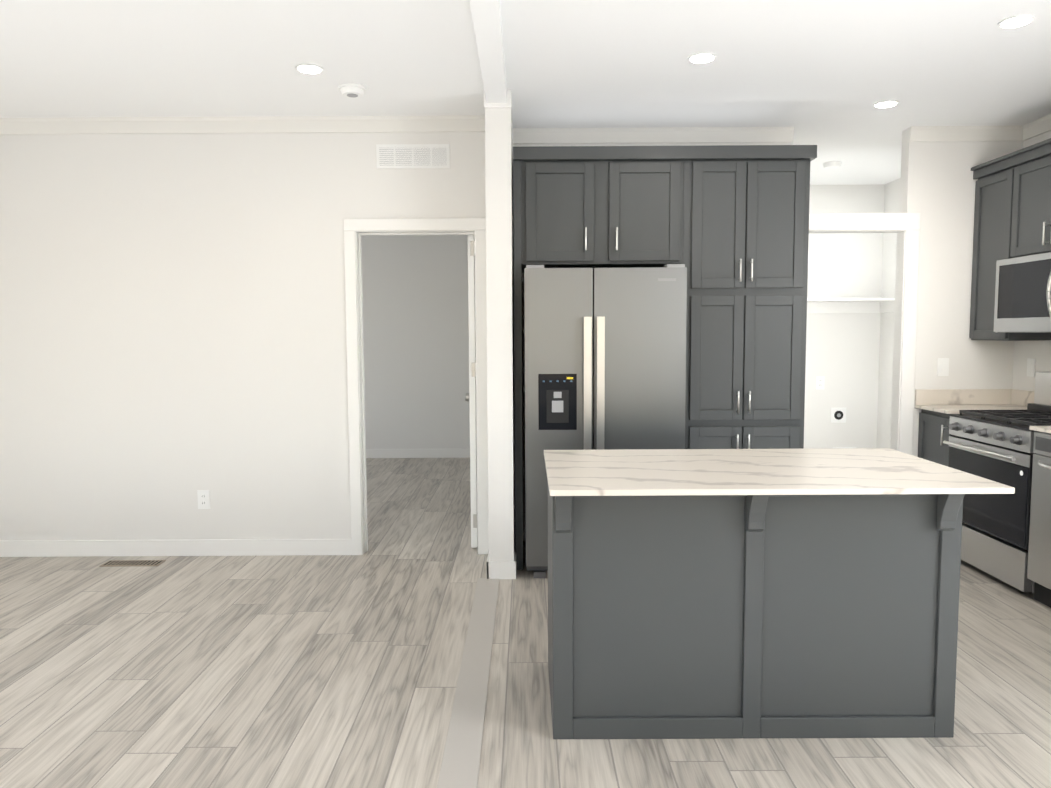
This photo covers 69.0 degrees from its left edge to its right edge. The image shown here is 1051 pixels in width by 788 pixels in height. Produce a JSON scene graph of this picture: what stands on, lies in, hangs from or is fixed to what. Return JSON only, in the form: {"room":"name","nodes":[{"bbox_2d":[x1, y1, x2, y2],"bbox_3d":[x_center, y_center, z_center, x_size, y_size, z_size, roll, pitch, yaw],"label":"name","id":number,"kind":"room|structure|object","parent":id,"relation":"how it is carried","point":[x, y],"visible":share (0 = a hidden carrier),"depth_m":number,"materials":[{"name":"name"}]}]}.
{"room":"kitchen","nodes":[
{"label":"kitchen","id":0,"kind":"room"},
{"bbox_2d":[0,132,485,539],"bbox_3d":[-2.299,-0.331,4.846,4.165,2.737,0.100,0,5,0],"label":"wall","id":1,"kind":"structure","parent":0,"point":[172,324],"depth_m":4.79,"materials":[{"name":"white paint"}]},
{"bbox_2d":[0,539,350,556],"bbox_3d":[-2.730,0.988,4.895,3.231,0.105,0.013,0,5,0],"label":"baseboard","id":2,"kind":"structure","parent":1,"relation":"attached to","point":[200,547],"depth_m":4.89,"materials":[{"name":"white wood"}]},
{"bbox_2d":[197,490,209,508],"bbox_3d":[-2.052,0.674,4.871,0.075,0.120,0.009,0,5,0],"label":"outlet","id":3,"kind":"object","parent":1,"relation":"attached to","point":[203,499],"visible":1,"depth_m":4.87,"materials":[{"name":"white plastic"}]},
{"bbox_2d":[0,115,484,134],"bbox_3d":[-2.291,-1.644,4.677,4.135,0.092,0.030,0,5,0],"label":"crown molding","id":4,"kind":"structure","parent":1,"relation":"attached to","point":[269,124],"depth_m":4.67,"materials":[{"name":"white paint"}]},
{"bbox_2d":[376,144,449,168],"bbox_3d":[-0.692,-1.462,4.699,0.450,0.144,0.011,0,5,0],"label":"air vent","id":5,"kind":"object","parent":1,"relation":"in","point":[412,155],"visible":1,"depth_m":4.70,"materials":[{"name":"white plastic"}]},
{"bbox_2d":[465,235,477,547],"bbox_3d":[-0.375,-0.029,5.274,0.124,2.024,0.716,0,5,0],"label":"door leaf","id":6,"kind":"structure","parent":1,"relation":"in","point":[470,396],"depth_m":4.93,"materials":[{"name":"white wood"}]},
{"bbox_2d":[361,235,469,448],"bbox_3d":[-2.298,-0.634,8.664,4.165,2.737,0.100,0,5,0],"label":"wall","id":7,"kind":"structure","parent":0,"point":[415,331],"depth_m":8.62,"materials":[{"name":"white paint"}]},
{"bbox_2d":[366,448,469,457],"bbox_3d":[-2.290,0.682,8.713,4.165,0.105,0.013,0,5,0],"label":"baseboard","id":8,"kind":"structure","parent":7,"relation":"attached to","point":[370,453],"depth_m":8.70,"materials":[{"name":"white wood"}]},
{"bbox_2d":[485,108,515,560],"bbox_3d":[-0.145,-0.470,6.457,0.143,2.737,4.325,0,5,0],"label":"wall","id":9,"kind":"structure","parent":0,"point":[500,293],"depth_m":4.30,"materials":[{"name":"white paint"}]},
{"bbox_2d":[487,551,495,578],"bbox_3d":[-0.221,0.995,4.646,0.022,0.105,0.508,0,5,0],"label":"baseboard","id":10,"kind":"structure","parent":9,"relation":"attached to","point":[491,565],"depth_m":4.39,"materials":[{"name":"white wood"}]},
{"bbox_2d":[0,458,1050,787],"bbox_3d":[-0.555,1.242,2.844,7.840,0.100,12.000,0,5,0],"label":"floor","id":11,"kind":"structure","parent":0,"point":[256,672],"depth_m":3.10,"materials":[{"name":"grey wood"}]},
{"bbox_2d":[99,560,165,566],"bbox_3d":[-2.432,1.049,4.738,0.355,0.006,0.115,0,5,0],"label":"floor vent","id":12,"kind":"object","parent":11,"relation":"in","point":[133,563],"visible":1,"depth_m":4.73,"materials":[{"name":"beige metal"}]},
{"bbox_2d":[437,578,498,787],"bbox_3d":[-0.214,1.360,0.684,0.125,0.004,7.475,0,5,0],"label":"floor strip","id":13,"kind":"object","parent":11,"relation":"on","point":[460,764],"visible":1,"depth_m":2.96,"materials":[{"name":"grey laminate"}]},
{"bbox_2d":[524,264,686,577],"bbox_3d":[0.448,0.145,4.670,0.899,1.788,0.884,0,5,0],"label":"fridge","id":14,"kind":"object","parent":11,"relation":"on","point":[605,358],"visible":0.71,"depth_m":4.26,"materials":[{"name":"grey metal"}]},
{"bbox_2d":[681,145,816,448],"bbox_3d":[1.284,-0.212,4.787,0.730,2.472,0.628,0,5,0],"label":"tall cabinet","id":15,"kind":"object","parent":11,"relation":"on","point":[727,226],"depth_m":4.45,"materials":[{"name":"grey wood"}]},
{"bbox_2d":[547,476,963,738],"bbox_3d":[0.813,0.731,2.894,1.439,0.898,0.678,0,5,0],"label":"kitchen island","id":16,"kind":"object","parent":11,"relation":"on","point":[742,593],"depth_m":2.64,"materials":[{"name":"grey wood"}]},
{"bbox_2d":[544,448,1014,495],"bbox_3d":[0.807,0.275,2.813,1.460,0.020,0.830,0,5,0],"label":"island countertop","id":17,"kind":"structure","parent":16,"relation":"on","point":[817,471],"depth_m":2.65,"materials":[{"name":"white stone"}]},
{"bbox_2d":[915,389,1034,466],"bbox_3d":[2.930,0.493,4.957,0.660,1.023,0.399,0,5,0],"label":"base cabinet","id":18,"kind":"object","parent":11,"relation":"on","point":[937,407],"visible":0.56,"depth_m":5.05,"materials":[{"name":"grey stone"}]},
{"bbox_2d":[943,372,1050,592],"bbox_3d":[2.909,0.472,4.369,0.694,1.158,0.767,0,5,0],"label":"range","id":19,"kind":"object","parent":11,"relation":"on","point":[995,445],"visible":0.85,"depth_m":4.29,"materials":[{"name":"silver metal"}]},
{"bbox_2d":[1027,432,1050,607],"bbox_3d":[2.907,0.658,3.691,0.670,0.894,0.600,0,5,0],"label":"dishwasher","id":20,"kind":"object","parent":11,"relation":"on","point":[1039,564],"visible":0.96,"depth_m":3.91,"materials":[{"name":"silver metal"}]},
{"bbox_2d":[1029,426,1050,593],"bbox_3d":[2.929,0.642,3.084,0.660,1.023,1.817,0,5,0],"label":"base cabinet","id":21,"kind":"object","parent":11,"relation":"on","point":[1046,429],"visible":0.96,"depth_m":3.88,"materials":[{"name":"grey"}]},
{"bbox_2d":[0,0,1050,184],"bbox_3d":[-0.570,-1.586,2.619,7.840,0.100,12.000,0,5,0],"label":"ceiling","id":22,"kind":"structure","parent":0,"point":[824,76],"depth_m":3.77,"materials":[{"name":"white paint"}]},
{"bbox_2d":[295,64,323,73],"bbox_3d":[-1.079,-1.624,3.820,0.135,0.008,0.135,-5,6,-45],"label":"recessed light","id":23,"kind":"object","parent":22,"relation":"in","point":[304,68],"depth_m":3.81,"materials":[{"name":"white plastic"}]},
{"bbox_2d":[338,83,365,97],"bbox_3d":[-0.935,-1.632,4.125,0.150,0.043,0.150,0,5,0],"label":"smoke detector","id":24,"kind":"object","parent":22,"relation":"attached to","point":[350,90],"visible":1,"depth_m":4.08,"materials":[{"name":"white plastic"}]},
{"bbox_2d":[469,0,511,117],"bbox_3d":[-0.154,-1.334,0.620,0.151,0.090,7.775,0,5,0],"label":"beam","id":25,"kind":"structure","parent":22,"relation":"attached to","point":[486,20],"depth_m":3.41,"materials":[{"name":"white paint"}]},
{"bbox_2d":[687,52,715,63],"bbox_3d":[0.854,-1.625,3.699,0.135,0.008,0.135,-5,6,-45],"label":"recessed light","id":26,"kind":"object","parent":22,"relation":"in","point":[704,57],"depth_m":3.69,"materials":[{"name":"white plastic"}]},
{"bbox_2d":[823,161,841,168],"bbox_3d":[2.422,-1.805,6.031,0.139,0.035,0.139,0,5,0],"label":"smoke detector","id":27,"kind":"object","parent":22,"relation":"attached to","point":[832,165],"visible":1,"depth_m":5.99,"materials":[{"name":"white plastic"}]},
{"bbox_2d":[873,100,898,107],"bbox_3d":[2.107,-1.692,4.463,0.135,0.008,0.135,-5,6,-45],"label":"recessed light","id":28,"kind":"object","parent":22,"relation":"in","point":[888,103],"depth_m":4.45,"materials":[{"name":"white plastic"}]},
{"bbox_2d":[997,14,1034,28],"bbox_3d":[2.107,-1.598,3.283,0.135,0.008,0.135,-5,6,-45],"label":"recessed light","id":29,"kind":"object","parent":22,"relation":"in","point":[1006,23],"depth_m":3.27,"materials":[{"name":"white plastic"}]},
{"bbox_2d":[513,127,1022,540],"bbox_3d":[1.592,-0.374,5.142,3.332,2.737,0.100,0,5,0],"label":"wall","id":30,"kind":"structure","parent":0,"point":[937,186],"depth_m":5.06,"materials":[{"name":"white paint"}]},
{"bbox_2d":[517,146,604,276],"bbox_3d":[0.208,-1.108,4.717,0.465,0.662,0.628,0,5,0],"label":"upper cabinet","id":31,"kind":"object","parent":30,"relation":"attached to","point":[561,189],"depth_m":4.41,"materials":[{"name":"grey wood"}]},
{"bbox_2d":[605,146,680,267],"bbox_3d":[0.677,-1.111,4.716,0.474,0.662,0.628,0,5,0],"label":"upper cabinet","id":32,"kind":"object","parent":30,"relation":"attached to","point":[643,183],"depth_m":4.41,"materials":[{"name":"grey wood"}]},
{"bbox_2d":[513,127,794,143],"bbox_3d":[0.832,-1.684,4.973,1.826,0.092,0.030,0,5,0],"label":"crown molding","id":33,"kind":"structure","parent":30,"relation":"attached to","point":[645,134],"depth_m":4.97,"materials":[{"name":"white paint"}]},
{"bbox_2d":[937,358,948,375],"bbox_3d":[2.789,-0.180,5.101,0.075,0.120,0.010,0,5,0],"label":"light switch","id":34,"kind":"object","parent":30,"relation":"attached to","point":[942,366],"visible":1,"depth_m":5.10,"materials":[{"name":"white plastic"}]},
{"bbox_2d":[909,125,1019,141],"bbox_3d":[2.853,-1.694,4.971,0.695,0.092,0.030,0,5,0],"label":"crown molding","id":35,"kind":"structure","parent":30,"relation":"attached to","point":[1011,132],"depth_m":4.97,"materials":[{"name":"white paint"}]},
{"bbox_2d":[804,184,884,448],"bbox_3d":[2.499,-0.533,7.075,1.520,2.737,0.100,0,5,0],"label":"wall","id":36,"kind":"structure","parent":0,"point":[842,352],"depth_m":7.00,"materials":[{"name":"white paint"}]},
{"bbox_2d":[816,376,824,388],"bbox_3d":[2.721,-0.102,7.054,0.075,0.120,0.009,0,5,0],"label":"electrical outlet","id":37,"kind":"object","parent":36,"relation":"attached to","point":[819,382],"visible":1,"depth_m":7.05,"materials":[{"name":"white plastic"}]},
{"bbox_2d":[831,408,845,422],"bbox_3d":[2.900,0.196,7.075,0.140,0.140,0.014,0,5,0],"label":"outlet","id":38,"kind":"object","parent":36,"relation":"attached to","point":[838,415],"visible":1,"depth_m":7.07,"materials":[{"name":"white plastic"}]},
{"bbox_2d":[807,298,894,312],"bbox_3d":[2.488,-0.785,6.823,1.536,0.120,0.358,0,5,0],"label":"shelf","id":39,"kind":"object","parent":36,"relation":"attached to","point":[850,305],"visible":0.33,"depth_m":6.98,"materials":[{"name":"white wood"}]},
{"bbox_2d":[876,131,1050,447],"bbox_3d":[3.307,-0.192,2.728,0.100,2.737,12.000,0,5,0],"label":"wall","id":40,"kind":"structure","parent":0,"point":[1039,352],"depth_m":6.81,"materials":[{"name":"white paint"}]},
{"bbox_2d":[969,150,1050,340],"bbox_3d":[3.098,-0.892,4.816,0.307,1.104,0.459,0,5,0],"label":"upper cabinet","id":41,"kind":"object","parent":40,"relation":"attached to","point":[1012,214],"depth_m":4.84,"materials":[{"name":"grey wood"}]},
{"bbox_2d":[1027,358,1035,376],"bbox_3d":[3.254,-0.170,4.921,0.008,0.116,0.072,0,5,0],"label":"outlet","id":42,"kind":"object","parent":40,"relation":"attached to","point":[1030,367],"visible":1,"depth_m":4.92,"materials":[{"name":"white plastic"}]},
{"bbox_2d":[1013,138,1050,257],"bbox_3d":[3.097,-1.095,4.245,0.307,0.610,0.768,0,5,0],"label":"upper cabinet","id":43,"kind":"object","parent":40,"relation":"attached to","point":[1034,168],"depth_m":4.43,"materials":[{"name":"grey wood"}]},
{"bbox_2d":[994,252,1050,332],"bbox_3d":[3.035,-0.567,4.286,0.435,0.441,0.760,0,5,0],"label":"microwave","id":44,"kind":"object","parent":43,"relation":"attached to","point":[1023,295],"visible":1,"depth_m":4.39,"materials":[{"name":"silver metal"}]},
{"bbox_2d":[1020,114,1050,140],"bbox_3d":[3.234,-1.370,0.864,0.030,0.092,8.270,0,5,0],"label":"crown molding","id":45,"kind":"structure","parent":40,"relation":"attached to","point":[1042,125],"depth_m":4.84,"materials":[{"name":"white paint"}]}
]}

